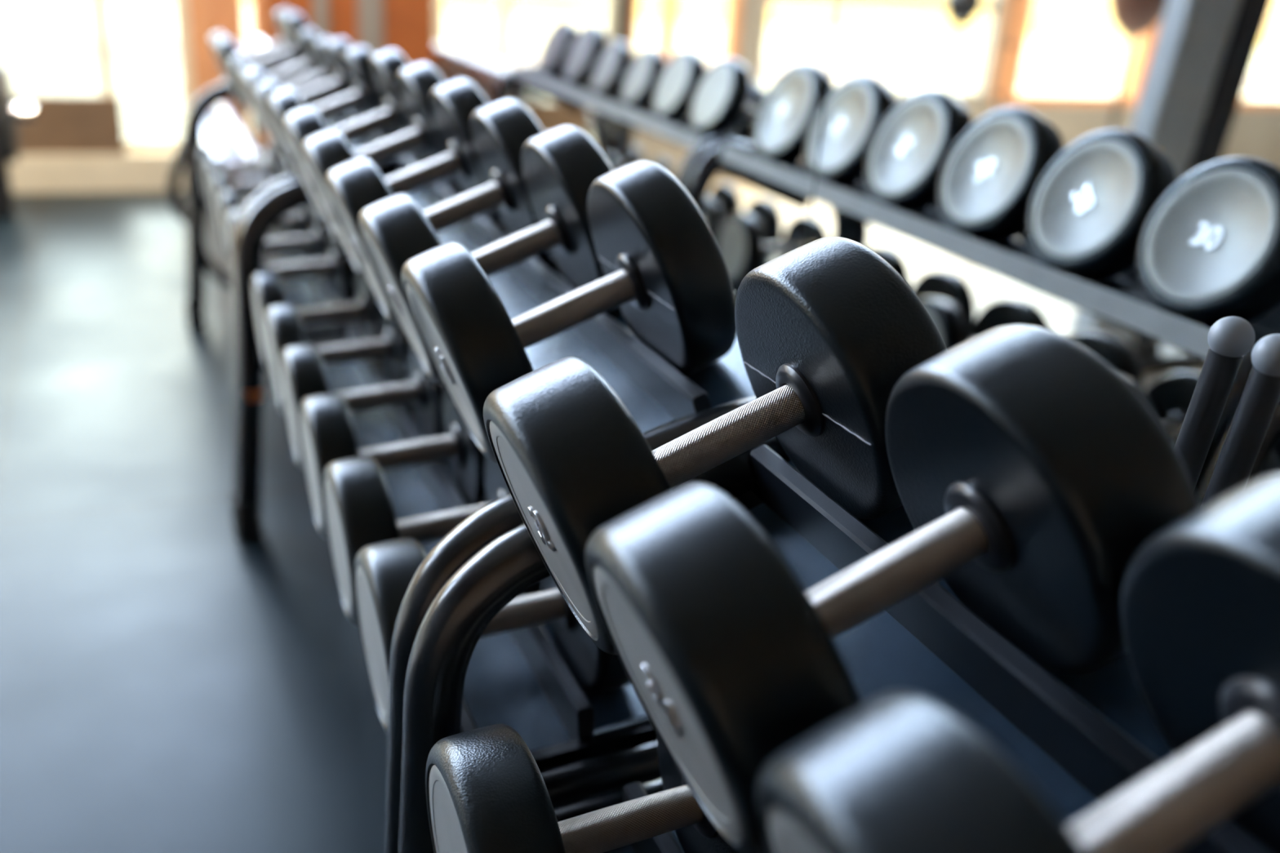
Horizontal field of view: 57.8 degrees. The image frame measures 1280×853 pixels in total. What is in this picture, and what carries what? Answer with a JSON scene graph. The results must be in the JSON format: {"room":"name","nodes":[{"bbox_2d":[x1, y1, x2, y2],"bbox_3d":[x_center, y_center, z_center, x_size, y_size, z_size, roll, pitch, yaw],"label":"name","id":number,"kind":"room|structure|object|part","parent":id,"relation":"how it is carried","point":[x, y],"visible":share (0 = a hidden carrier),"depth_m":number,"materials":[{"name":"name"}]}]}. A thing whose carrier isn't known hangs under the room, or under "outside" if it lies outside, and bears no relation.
{"room":"gym","nodes":[
{"label":"gym","id":0,"kind":"room"},
{"bbox_2d":[265,0,313,44],"bbox_3d":[-1.724,-2.473,5.617,0.220,2.600,0.120,-6,25,-23],"label":"wall panel","id":1,"kind":"object","parent":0,"point":[304,7],"depth_m":5.74,"materials":[{"name":"orange wood"}]},
{"bbox_2d":[229,0,271,151],"bbox_3d":[-1.896,-2.538,5.506,0.170,2.420,0.080,-6,25,-23],"label":"window","id":2,"kind":"structure","parent":1,"relation":"attached to","point":[258,6],"depth_m":5.71,"materials":[{"name":"white glass"}]},
{"bbox_2d":[0,176,648,852],"bbox_3d":[-1.920,0.880,1.075,10.200,0.120,10.460,-6,25,-23],"label":"floor","id":3,"kind":"structure","parent":0,"point":[171,682],"depth_m":2.39,"materials":[{"name":"rubber"}]},
{"bbox_2d":[0,62,36,216],"bbox_3d":[-2.735,-1.261,5.004,0.250,0.700,0.410,-6,25,-23],"label":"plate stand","id":4,"kind":"object","parent":3,"relation":"on","point":[11,113],"visible":1,"depth_m":4.97,"materials":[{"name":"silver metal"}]},
{"bbox_3d":[-2.797,-1.255,4.978,0.115,0.700,0.080,-6,25,-23],"label":"post","id":5,"kind":"part","parent":4,"relation":"part of","materials":[{"name":"black metal"}]},
{"bbox_3d":[-2.715,-1.345,4.976,0.050,0.410,0.410,-6,25,-23],"label":"plate","id":6,"kind":"part","parent":4,"relation":"part of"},
{"bbox_2d":[8,151,185,193],"bbox_3d":[-2.712,-1.269,5.705,1.250,0.180,0.260,-6,25,-23],"label":"wall ledge","id":7,"kind":"object","parent":3,"relation":"on","point":[131,171],"visible":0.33,"depth_m":5.60,"materials":[{"name":"beige paint"}]},
{"bbox_2d":[13,93,125,154],"bbox_3d":[-2.750,-1.435,5.510,0.540,0.270,0.059,-6,25,-23],"label":"board","id":8,"kind":"object","parent":7,"relation":"on","point":[64,124],"visible":0.74,"depth_m":5.50,"materials":[{"name":"brown wood"}]},
{"bbox_2d":[187,0,218,110],"bbox_3d":[-2.120,-2.449,5.488,0.110,2.600,0.200,-6,25,-23],"label":"post","id":9,"kind":"object","parent":3,"relation":"on","point":[200,11],"depth_m":5.63,"materials":[{"name":"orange wood"}]},
{"bbox_2d":[212,0,237,182],"bbox_3d":[-2.038,-2.463,5.538,0.080,2.600,0.170,-6,25,-23],"label":"post","id":10,"kind":"object","parent":3,"relation":"on","point":[221,14],"visible":0.2,"depth_m":5.66,"materials":[{"name":"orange wood"}]},
{"bbox_2d":[166,60,293,298],"bbox_3d":[-1.576,-1.062,4.510,0.559,0.870,1.366,-6,25,-23],"label":"dumbbell rack","id":11,"kind":"object","parent":3,"relation":"on","point":[176,166],"visible":0.23,"depth_m":3.90,"materials":[{"name":"grey metal"}]},
{"bbox_3d":[-1.502,-0.702,3.916,0.101,0.672,0.040,-6,25,-23],"label":"post","id":12,"kind":"part","parent":11,"relation":"part of","materials":[{"name":"black metal"}]},
{"bbox_3d":[-1.323,-0.800,3.957,0.540,0.763,0.038,-6,25,-23],"label":"curved frame","id":13,"kind":"part","parent":11,"relation":"part of","materials":[{"name":"black metal"}]},
{"bbox_2d":[188,102,227,113],"bbox_3d":[-1.830,-1.331,4.929,0.162,0.085,0.068,-6,25,-23],"label":"dumbbell","id":14,"kind":"object","parent":11,"relation":"on","point":[224,104],"visible":0.17,"depth_m":4.93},
{"bbox_2d":[204,108,231,119],"bbox_3d":[-1.771,-1.274,4.803,0.162,0.085,0.068,-6,25,-23],"label":"dumbbell","id":15,"kind":"object","parent":11,"relation":"on","point":[223,110],"visible":0.12,"depth_m":4.80,"materials":[{"name":"white"}]},
{"bbox_2d":[206,105,229,116],"bbox_3d":[-1.800,-1.302,4.866,0.162,0.085,0.068,-6,25,-23],"label":"dumbbell","id":16,"kind":"object","parent":11,"relation":"on","point":[221,108],"visible":0.15,"depth_m":4.86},
{"bbox_2d":[204,111,232,122],"bbox_3d":[-1.741,-1.246,4.740,0.162,0.085,0.068,-6,25,-23],"label":"dumbbell","id":17,"kind":"object","parent":11,"relation":"on","point":[224,113],"visible":0.18,"depth_m":4.74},
{"bbox_2d":[204,113,234,125],"bbox_3d":[-1.711,-1.217,4.678,0.162,0.085,0.068,-6,25,-23],"label":"dumbbell","id":18,"kind":"object","parent":11,"relation":"on","point":[226,116],"visible":0.16,"depth_m":4.67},
{"bbox_2d":[204,116,236,128],"bbox_3d":[-1.681,-1.189,4.615,0.162,0.085,0.068,-6,25,-23],"label":"dumbbell","id":19,"kind":"object","parent":11,"relation":"on","point":[229,117],"visible":0.2,"depth_m":4.61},
{"bbox_2d":[203,120,238,132],"bbox_3d":[-1.652,-1.161,4.552,0.162,0.085,0.068,-6,25,-23],"label":"dumbbell","id":20,"kind":"object","parent":11,"relation":"on","point":[230,122],"visible":0.24,"depth_m":4.54,"materials":[{"name":"white"}]},
{"bbox_2d":[213,146,257,165],"bbox_3d":[-1.414,-0.934,4.050,0.162,0.085,0.068,-6,25,-23],"label":"dumbbell","id":21,"kind":"object","parent":11,"relation":"on","point":[248,148],"visible":0.28,"depth_m":4.04,"materials":[{"name":"white"}]},
{"bbox_2d":[213,150,262,168],"bbox_3d":[-1.385,-0.906,3.987,0.162,0.085,0.068,-6,25,-23],"label":"dumbbell","id":22,"kind":"object","parent":11,"relation":"on","point":[254,157],"visible":0.54,"depth_m":3.98,"materials":[{"name":"white"}]},
{"bbox_3d":[-1.771,-1.262,5.125,0.032,0.740,0.032,-6,25,-23],"label":"post","id":23,"kind":"part","parent":11,"relation":"part of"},
{"bbox_3d":[-1.615,-1.086,4.495,0.080,0.027,1.310,-6,25,-23],"label":"shelf rail","id":24,"kind":"part","parent":11,"relation":"part of","materials":[{"name":"grey metal"}]},
{"bbox_2d":[238,38,263,48],"bbox_3d":[-1.639,-1.571,4.821,0.161,0.082,0.068,-6,25,-23],"label":"dumbbell","id":25,"kind":"object","parent":11,"relation":"on","point":[261,39],"visible":0.16,"depth_m":4.82,"materials":[{"name":"white"}]},
{"bbox_3d":[-1.698,-1.270,5.156,0.032,0.740,0.032,-6,25,-23],"label":"post","id":26,"kind":"part","parent":11,"relation":"part of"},
{"bbox_2d":[183,62,387,526],"bbox_3d":[-0.916,-0.490,3.240,0.621,0.879,1.554,-6,25,-23],"label":"dumbbell rack","id":27,"kind":"object","parent":3,"relation":"on","point":[313,291],"visible":0.27,"depth_m":3.35,"materials":[{"name":"metal"}]},
{"bbox_3d":[-1.212,-0.777,3.864,0.617,0.868,0.055,-6,25,-23],"label":"frame","id":28,"kind":"part","parent":27,"relation":"part of","materials":[{"name":"black metal"}]},
{"bbox_2d":[198,142,280,201],"bbox_3d":[-1.250,-0.800,3.648,0.248,0.184,0.171,-6,25,-23],"label":"dumbbell","id":29,"kind":"object","parent":27,"relation":"on","point":[206,153],"visible":0.46,"depth_m":3.62,"materials":[{"name":"metal"}]},
{"bbox_3d":[-1.357,-0.782,3.606,0.003,0.139,0.139,-10,26,-21],"label":"plate","id":30,"kind":"part","parent":29,"relation":"part of","materials":[{"name":"grey"}]},
{"bbox_2d":[204,154,289,218],"bbox_3d":[-1.155,-0.711,3.447,0.248,0.187,0.176,-6,25,-23],"label":"dumbbell","id":31,"kind":"object","parent":27,"relation":"on","point":[212,166],"visible":0.37,"depth_m":3.42,"materials":[{"name":"rubber"}]},
{"bbox_3d":[-1.262,-0.693,3.404,0.003,0.142,0.142,-10,26,-21],"label":"plate","id":32,"kind":"part","parent":31,"relation":"part of","materials":[{"name":"metal"}]},
{"bbox_2d":[208,7,300,97],"bbox_3d":[-1.162,-1.151,3.576,0.308,0.273,0.202,-6,25,-23],"label":"dumbbell","id":33,"kind":"object","parent":27,"relation":"on","point":[285,42],"visible":0.41,"depth_m":3.55,"materials":[{"name":"metal"}]},
{"bbox_3d":[-1.274,-1.096,3.547,0.003,0.164,0.164,-26,31,-13],"label":"plate","id":34,"kind":"part","parent":33,"relation":"part of","materials":[{"name":"metal"}]},
{"bbox_2d":[211,168,301,239],"bbox_3d":[-1.060,-0.622,3.245,0.249,0.192,0.181,-6,25,-22],"label":"dumbbell","id":35,"kind":"object","parent":27,"relation":"on","point":[220,182],"visible":0.24,"depth_m":3.17,"materials":[{"name":"rubber"}]},
{"bbox_3d":[-1.167,-0.604,3.202,0.003,0.146,0.146,-10,26,-21],"label":"plate","id":36,"kind":"part","parent":35,"relation":"part of","materials":[{"name":"grey"}]},
{"bbox_2d":[215,10,312,110],"bbox_3d":[-1.068,-1.064,3.373,0.308,0.279,0.210,-6,25,-23],"label":"dumbbell","id":37,"kind":"object","parent":27,"relation":"on","point":[295,21],"visible":0.53,"depth_m":3.32,"materials":[{"name":"metal"}]},
{"bbox_3d":[-1.179,-1.010,3.345,0.003,0.171,0.171,-26,31,-13],"label":"plate","id":38,"kind":"part","parent":37,"relation":"part of","materials":[{"name":"grey metal"}]},
{"bbox_2d":[219,190,315,259],"bbox_3d":[-0.965,-0.534,3.043,0.249,0.196,0.186,-6,25,-22],"label":"dumbbell","id":39,"kind":"object","parent":27,"relation":"on","point":[228,202],"visible":0.41,"depth_m":3.01,"materials":[{"name":"rubber"}]},
{"bbox_3d":[-1.072,-0.516,3.001,0.003,0.150,0.150,-10,26,-21],"label":"plate","id":40,"kind":"part","parent":39,"relation":"part of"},
{"bbox_2d":[229,27,321,121],"bbox_3d":[-0.969,-0.963,3.178,0.289,0.251,0.184,-6,25,-23],"label":"dumbbell","id":41,"kind":"object","parent":27,"relation":"on","point":[308,36],"visible":0.56,"depth_m":3.15,"materials":[{"name":"metal"}]},
{"bbox_3d":[-1.076,-0.910,3.151,0.003,0.149,0.149,-26,31,-13],"label":"plate","id":42,"kind":"part","parent":41,"relation":"part of","materials":[{"name":"rubber"}]},
{"bbox_2d":[226,204,331,279],"bbox_3d":[-0.870,-0.445,2.841,0.255,0.201,0.190,-6,25,-22],"label":"dumbbell","id":43,"kind":"object","parent":27,"relation":"on","point":[317,242],"visible":0.34,"depth_m":2.83,"materials":[{"name":"metal"}]},
{"bbox_3d":[-0.980,-0.427,2.798,0.003,0.153,0.153,-10,26,-21],"label":"plate","id":44,"kind":"part","parent":43,"relation":"part of","materials":[{"name":"grey"}]},
{"bbox_2d":[239,35,344,135],"bbox_3d":[-0.874,-0.872,2.978,0.289,0.251,0.183,-6,25,-23],"label":"dumbbell","id":45,"kind":"object","parent":27,"relation":"on","point":[326,73],"visible":0.4,"depth_m":2.96,"materials":[{"name":"metal"}]},
{"bbox_3d":[-0.981,-0.820,2.951,0.003,0.149,0.149,-26,31,-13],"label":"plate","id":46,"kind":"part","parent":45,"relation":"part of","materials":[{"name":"rubber"}]},
{"bbox_3d":[-0.620,-0.213,2.612,0.617,0.868,0.055,-6,25,-23],"label":"frame","id":47,"kind":"part","parent":27,"relation":"part of","materials":[{"name":"black metal"}]},
{"bbox_3d":[-0.958,-0.511,3.216,0.018,0.060,1.422,-10,26,-21],"label":"rail","id":48,"kind":"part","parent":27,"relation":"part of","materials":[{"name":"metal"}]},
{"bbox_2d":[262,213,345,327],"bbox_3d":[-0.982,-0.489,3.215,0.280,0.036,1.423,-10,26,-21],"label":"shelf","id":49,"kind":"object","parent":27,"relation":"attached to","point":[305,292],"depth_m":2.92,"materials":[{"name":"black metal"}]},
{"bbox_2d":[244,36,365,154],"bbox_3d":[-0.782,-0.789,2.772,0.306,0.273,0.204,-6,25,-23],"label":"dumbbell","id":50,"kind":"object","parent":27,"relation":"on","point":[336,47],"visible":0.44,"depth_m":2.75,"materials":[{"name":"rubber"}]},
{"bbox_3d":[-0.893,-0.735,2.744,0.003,0.166,0.166,-26,31,-13],"label":"plate","id":51,"kind":"part","parent":50,"relation":"part of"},
{"bbox_2d":[261,226,357,304],"bbox_3d":[-0.775,-0.357,2.639,0.263,0.205,0.193,-6,25,-23],"label":"dumbbell","id":52,"kind":"object","parent":27,"relation":"on","point":[339,264],"visible":0.34,"depth_m":2.62,"materials":[{"name":"rubber"}]},
{"bbox_2d":[254,44,395,173],"bbox_3d":[-0.688,-0.701,2.570,0.311,0.279,0.209,-6,25,-23],"label":"dumbbell","id":53,"kind":"object","parent":27,"relation":"on","point":[357,59],"visible":0.6,"depth_m":2.52,"materials":[{"name":"rubber"}]},
{"bbox_3d":[-0.800,-0.645,2.541,0.003,0.169,0.169,-26,31,-13],"label":"plate","id":54,"kind":"part","parent":53,"relation":"part of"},
{"bbox_3d":[-0.827,-0.863,3.119,0.018,0.060,1.422,-26,31,-13],"label":"rail","id":55,"kind":"part","parent":27,"relation":"part of","materials":[{"name":"metal"}]},
{"bbox_2d":[309,95,367,151],"bbox_3d":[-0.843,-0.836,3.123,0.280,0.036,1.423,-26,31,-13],"label":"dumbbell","id":56,"kind":"object","parent":27,"relation":"attached to","point":[339,121],"depth_m":2.98,"materials":[{"name":"black rubber"}]},
{"bbox_2d":[312,0,328,36],"bbox_3d":[-1.601,-2.496,5.694,0.070,2.600,0.230,-6,25,-23],"label":"post","id":57,"kind":"object","parent":3,"relation":"on","point":[320,7],"depth_m":5.77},
{"bbox_2d":[356,0,382,54],"bbox_3d":[-1.376,-2.520,5.790,0.120,2.600,0.230,-6,25,-23],"label":"post","id":58,"kind":"object","parent":3,"relation":"on","point":[370,15],"depth_m":5.88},
{"bbox_2d":[232,154,756,852],"bbox_3d":[-0.301,0.097,1.938,0.621,0.879,1.554,-6,25,-23],"label":"dumbbell rack","id":59,"kind":"object","parent":3,"relation":"on","point":[518,679],"visible":0.35,"depth_m":1.41,"materials":[{"name":"metal"}]},
{"bbox_2d":[251,270,381,369],"bbox_3d":[-0.634,-0.225,2.341,0.270,0.211,0.197,-6,25,-23],"label":"dumbbell","id":60,"kind":"object","parent":59,"relation":"on","point":[267,288],"visible":0.45,"depth_m":2.31,"materials":[{"name":"rubber"}]},
{"bbox_3d":[-0.751,-0.205,2.295,0.003,0.161,0.161,-10,26,-21],"label":"plate","id":61,"kind":"part","parent":60,"relation":"part of","materials":[{"name":"black rubber"}]},
{"bbox_3d":[-0.597,-0.190,2.562,0.617,0.868,0.055,-6,25,-23],"label":"frame","id":62,"kind":"part","parent":59,"relation":"part of","materials":[{"name":"black metal"}]},
{"bbox_2d":[264,304,409,415],"bbox_3d":[-0.539,-0.136,2.139,0.278,0.215,0.203,-6,25,-23],"label":"dumbbell","id":63,"kind":"object","parent":59,"relation":"on","point":[283,328],"visible":0.47,"depth_m":2.11,"materials":[{"name":"rubber"}]},
{"bbox_3d":[-0.659,-0.116,2.092,0.003,0.165,0.165,-10,26,-21],"label":"plate","id":64,"kind":"part","parent":63,"relation":"part of","materials":[{"name":"grey rubber"}]},
{"bbox_2d":[268,48,426,209],"bbox_3d":[-0.551,-0.579,2.265,0.326,0.308,0.238,-6,25,-23],"label":"dumbbell","id":65,"kind":"object","parent":59,"relation":"on","point":[386,64],"visible":0.45,"depth_m":2.23,"materials":[{"name":"rubber"}]},
{"bbox_3d":[-0.666,-0.523,2.236,0.003,0.194,0.194,-26,31,-13],"label":"plate","id":66,"kind":"part","parent":65,"relation":"part of","materials":[{"name":"rubber"}]},
{"bbox_2d":[280,343,444,470],"bbox_3d":[-0.444,-0.048,1.938,0.286,0.220,0.207,-6,25,-23],"label":"dumbbell","id":67,"kind":"object","parent":59,"relation":"on","point":[303,375],"visible":0.49,"depth_m":1.91,"materials":[{"name":"rubber"}]},
{"bbox_3d":[-0.568,-0.027,1.889,0.003,0.168,0.168,-10,26,-21],"label":"plate","id":68,"kind":"part","parent":67,"relation":"part of","materials":[{"name":"black rubber"}]},
{"bbox_2d":[284,62,462,239],"bbox_3d":[-0.456,-0.488,2.064,0.333,0.311,0.239,-6,25,-23],"label":"dumbbell","id":69,"kind":"object","parent":59,"relation":"on","point":[416,82],"visible":0.53,"depth_m":2.03,"materials":[{"name":"rubber"}]},
{"bbox_3d":[-0.574,-0.430,2.034,0.003,0.194,0.194,-26,31,-13],"label":"plate","id":70,"kind":"part","parent":69,"relation":"part of","materials":[{"name":"rubber"}]},
{"bbox_2d":[298,387,487,537],"bbox_3d":[-0.349,0.041,1.736,0.293,0.225,0.212,-6,25,-23],"label":"dumbbell","id":71,"kind":"object","parent":59,"relation":"on","point":[327,433],"visible":0.55,"depth_m":1.70,"materials":[{"name":"rubber"}]},
{"bbox_3d":[-0.476,0.063,1.685,0.003,0.172,0.172,-10,26,-21],"label":"plate","id":72,"kind":"part","parent":71,"relation":"part of","materials":[{"name":"metal"}]},
{"bbox_2d":[302,77,503,278],"bbox_3d":[-0.361,-0.398,1.863,0.342,0.314,0.238,-6,25,-23],"label":"dumbbell","id":73,"kind":"object","parent":59,"relation":"on","point":[454,103],"visible":0.53,"depth_m":1.82,"materials":[{"name":"rubber"}]},
{"bbox_3d":[-0.484,-0.338,1.832,0.003,0.194,0.194,-26,31,-13],"label":"plate","id":74,"kind":"part","parent":73,"relation":"part of","materials":[{"name":"black rubber"}]},
{"bbox_2d":[322,456,541,625],"bbox_3d":[-0.254,0.130,1.534,0.301,0.230,0.217,-6,25,-22],"label":"dumbbell","id":75,"kind":"object","parent":59,"relation":"on","point":[359,509],"visible":0.41,"depth_m":1.44,"materials":[{"name":"rubber"}]},
{"bbox_3d":[-0.384,0.152,1.482,0.003,0.176,0.176,-10,26,-21],"label":"plate","id":76,"kind":"part","parent":75,"relation":"part of","materials":[{"name":"metal"}]},
{"bbox_2d":[325,97,554,325],"bbox_3d":[-0.266,-0.307,1.662,0.350,0.318,0.238,-6,25,-23],"label":"dumbbell","id":77,"kind":"object","parent":59,"relation":"on","point":[500,130],"visible":0.53,"depth_m":1.61,"materials":[{"name":"rubber"}]},
{"bbox_3d":[-0.392,-0.245,1.631,0.003,0.194,0.194,-26,31,-13],"label":"plate","id":78,"kind":"part","parent":77,"relation":"part of","materials":[{"name":"rubber"}]},
{"bbox_3d":[-0.463,0.097,1.867,0.018,0.060,1.422,-10,26,-21],"label":"rail","id":79,"kind":"part","parent":59,"relation":"part of","materials":[{"name":"metal"}]},
{"bbox_3d":[-0.343,0.076,1.914,0.018,0.060,1.422,-10,26,-21],"label":"rail","id":80,"kind":"part","parent":59,"relation":"part of","materials":[{"name":"metal"}]},
{"bbox_2d":[324,336,647,751],"bbox_3d":[-0.366,0.098,1.913,0.280,0.036,1.423,-10,26,-21],"label":"shelf","id":81,"kind":"object","parent":59,"relation":"attached to","point":[507,682],"depth_m":1.45,"materials":[{"name":"black metal"}]},
{"bbox_2d":[358,124,613,384],"bbox_3d":[-0.172,-0.216,1.461,0.351,0.318,0.238,-6,25,-23],"label":"dumbbell","id":82,"kind":"object","parent":59,"relation":"on","point":[560,165],"visible":0.59,"depth_m":1.40,"materials":[{"name":"rubber"}]},
{"bbox_3d":[-0.298,-0.154,1.429,0.003,0.194,0.194,-26,31,-13],"label":"plate","id":83,"kind":"part","parent":82,"relation":"part of","materials":[{"name":"metal"}]},
{"bbox_2d":[353,537,631,733],"bbox_3d":[-0.159,0.218,1.332,0.308,0.235,0.221,-6,25,-23],"label":"dumbbell","id":84,"kind":"object","parent":59,"relation":"on","point":[384,571],"visible":0.32,"depth_m":1.30,"materials":[{"name":"rubber"}]},
{"bbox_3d":[-0.293,0.241,1.279,0.003,0.179,0.179,-10,26,-21],"label":"plate","id":85,"kind":"part","parent":84,"relation":"part of","materials":[{"name":"metal"}]},
{"bbox_3d":[-0.211,-0.276,1.817,0.018,0.060,1.422,-26,31,-13],"label":"rail","id":86,"kind":"part","parent":59,"relation":"part of","materials":[{"name":"plastic"}]},
{"bbox_2d":[400,160,736,462],"bbox_3d":[-0.076,-0.126,1.260,0.353,0.319,0.238,-6,25,-23],"label":"dumbbell","id":87,"kind":"object","parent":59,"relation":"on","point":[662,262],"visible":0.93,"depth_m":1.19,"materials":[{"name":"rubber"}]},
{"bbox_3d":[-0.204,-0.063,1.228,0.003,0.194,0.194,-26,31,-13],"label":"plate","id":88,"kind":"part","parent":87,"relation":"part of","materials":[{"name":"rubber"}]},
{"bbox_3d":[-0.005,0.375,1.311,0.617,0.868,0.055,-6,25,-23],"label":"frame","id":89,"kind":"part","parent":59,"relation":"part of","materials":[{"name":"black metal"}]},
{"bbox_2d":[407,190,755,433],"bbox_3d":[-0.228,-0.249,1.822,0.280,0.036,1.423,-26,31,-13],"label":"shelf","id":90,"kind":"object","parent":59,"relation":"attached to","point":[651,405],"depth_m":1.47,"materials":[{"name":"black metal"}]},
{"bbox_2d":[398,436,1273,852],"bbox_3d":[0.253,0.626,0.767,0.621,0.879,1.244,-6,25,-23],"label":"dumbbell rack","id":91,"kind":"object","parent":3,"relation":"on","point":[1080,740],"visible":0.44,"depth_m":0.92,"materials":[{"name":"metal"}]},
{"bbox_2d":[425,724,737,852],"bbox_3d":[-0.016,0.353,1.028,0.316,0.240,0.226,-6,25,-23],"label":"dumbbell","id":92,"kind":"object","parent":91,"relation":"on","point":[486,792],"visible":0.61,"depth_m":0.96,"materials":[{"name":"rubber"}]},
{"bbox_3d":[-0.153,0.376,0.974,0.003,0.183,0.183,-10,26,-21],"label":"plate","id":93,"kind":"part","parent":92,"relation":"part of","materials":[{"name":"metal"}]},
{"bbox_3d":[0.019,0.397,1.260,0.617,0.868,0.055,-6,25,-23],"label":"frame","id":94,"kind":"part","parent":91,"relation":"part of","materials":[{"name":"black metal"}]},
{"bbox_2d":[604,830,683,852],"bbox_3d":[0.199,0.637,0.718,0.280,0.036,1.168,-10,26,-21],"label":"shelf","id":95,"kind":"object","parent":91,"relation":"attached to","point":[642,846],"depth_m":1.18,"materials":[{"name":"black metal"}]},
{"bbox_3d":[0.222,0.615,0.719,0.018,0.060,1.167,-10,26,-21],"label":"rail","id":96,"kind":"part","parent":91,"relation":"part of","materials":[{"name":"metal"}]},
{"bbox_2d":[483,236,947,654],"bbox_3d":[0.066,0.011,0.960,0.384,0.329,0.234,-6,25,-23],"label":"dumbbell","id":97,"kind":"object","parent":91,"relation":"on","point":[827,328],"visible":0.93,"depth_m":0.89,"materials":[{"name":"rubber"}]},
{"bbox_3d":[-0.076,0.081,0.924,0.003,0.191,0.191,-26,31,-13],"label":"plate","id":98,"kind":"part","parent":97,"relation":"part of","materials":[{"name":"metal"}]},
{"bbox_2d":[585,324,1199,852],"bbox_3d":[0.160,0.101,0.764,0.385,0.327,0.234,-6,25,-22],"label":"dumbbell","id":99,"kind":"object","parent":91,"relation":"on","point":[1030,476],"visible":0.94,"depth_m":0.69,"materials":[{"name":"rubber"}]},
{"bbox_3d":[0.016,0.172,0.728,0.003,0.189,0.189,-26,31,-13],"label":"plate","id":100,"kind":"part","parent":99,"relation":"part of","materials":[{"name":"rubber"}]},
{"bbox_2d":[746,460,1176,824],"bbox_3d":[0.333,0.292,0.626,0.280,0.036,1.168,-26,31,-13],"label":"shelf","id":101,"kind":"object","parent":91,"relation":"attached to","point":[900,648],"depth_m":0.86,"materials":[{"name":"black metal"}]},
{"bbox_3d":[0.350,0.265,0.621,0.018,0.060,1.167,-26,31,-13],"label":"rail","id":102,"kind":"part","parent":91,"relation":"part of","materials":[{"name":"plastic"}]},
{"bbox_2d":[755,472,1279,852],"bbox_3d":[0.253,0.191,0.568,0.382,0.324,0.230,-6,25,-23],"label":"dumbbell","id":103,"kind":"object","parent":91,"relation":"on","point":[898,771],"visible":1,"depth_m":0.56,"materials":[{"name":"rubber"}]},
{"bbox_3d":[0.110,0.261,0.532,0.003,0.187,0.187,-26,31,-13],"label":"plate","id":104,"kind":"part","parent":103,"relation":"part of","materials":[{"name":"black rubber"}]},
{"bbox_2d":[1174,315,1255,488],"bbox_3d":[0.404,0.390,1.124,0.033,1.057,0.105,-10,27,-31],"label":"bar","id":105,"kind":"object","parent":3,"relation":"on","point":[1230,338],"visible":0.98,"depth_m":0.91,"materials":[{"name":"metal"}]},
{"bbox_3d":[0.401,0.402,1.130,0.025,1.030,0.101,-12,27,-33],"label":"rod","id":106,"kind":"part","parent":105,"relation":"part of","materials":[{"name":"plastic"}]},
{"bbox_2d":[1200,333,1279,508],"bbox_3d":[0.421,0.406,1.090,0.033,1.056,0.105,-10,27,-31],"label":"bar","id":107,"kind":"object","parent":3,"relation":"on","point":[1260,396],"visible":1,"depth_m":0.88,"materials":[{"name":"metal"}]},
{"bbox_2d":[327,0,358,47],"bbox_3d":[-1.490,-2.497,5.716,0.150,2.600,0.120,-6,25,-23],"label":"wall panel","id":108,"kind":"object","parent":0,"point":[342,14],"depth_m":5.84,"materials":[{"name":"orange wood"}]},
{"bbox_2d":[382,0,431,65],"bbox_3d":[-1.192,-2.528,5.843,0.260,2.600,0.120,-6,25,-23],"label":"pillar","id":109,"kind":"structure","parent":0,"point":[406,24],"depth_m":5.98,"materials":[{"name":"orange wood"}]},
{"bbox_2d":[431,0,432,65],"bbox_3d":[-0.103,-2.641,6.307,2.120,2.600,0.120,-6,25,-23],"label":"wall","id":110,"kind":"structure","parent":0,"point":[432,0],"depth_m":6.04,"materials":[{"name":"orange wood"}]},
{"bbox_3d":[-3.507,-6.657,2.964,10.200,3.100,0.250,-6,25,-23],"label":"wall","id":111,"kind":"structure","parent":0,"visible":0},
{"bbox_2d":[91,0,195,151],"bbox_3d":[-2.560,-3.337,4.832,1.040,4.320,0.080,-6,25,-23],"label":"window frame","id":112,"kind":"structure","parent":111,"relation":"in","point":[181,19],"depth_m":5.61,"materials":[{"name":"beige paint"}]},
{"bbox_3d":[1.121,-2.412,-0.549,0.118,7.600,7.820,-6,25,-23],"label":"wall","id":113,"kind":"structure","parent":0,"visible":0},
{"bbox_2d":[432,0,839,297],"bbox_3d":[-0.153,-1.425,2.515,0.010,3.140,2.368,-6,25,-23],"label":"wall mirror","id":114,"kind":"object","parent":113,"relation":"attached to","point":[728,97],"visible":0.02,"depth_m":2.12,"materials":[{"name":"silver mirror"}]},
{"bbox_2d":[808,0,1279,506],"bbox_3d":[0.993,-0.331,0.089,0.010,3.140,3.418,-6,25,-23],"label":"wall mirror","id":115,"kind":"object","parent":113,"relation":"attached to","point":[1103,175],"visible":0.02,"depth_m":1.28,"materials":[{"name":"silver mirror"}]},
{"label":"outside","id":116,"kind":"structure","parent":0,"visible":0},
{"bbox_2d":[0,0,265,165],"bbox_3d":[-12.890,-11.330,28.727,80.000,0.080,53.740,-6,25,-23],"label":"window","id":117,"kind":"structure","parent":116,"point":[150,95],"depth_m":10.89,"materials":[{"name":"white glass"}]},
{"bbox_2d":[242,0,251,3],"bbox_3d":[-9.076,-10.441,19.989,80.000,5.500,4.060,-6,25,-23],"label":"building","id":118,"kind":"structure","parent":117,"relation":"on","point":[243,1],"depth_m":20.10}
]}

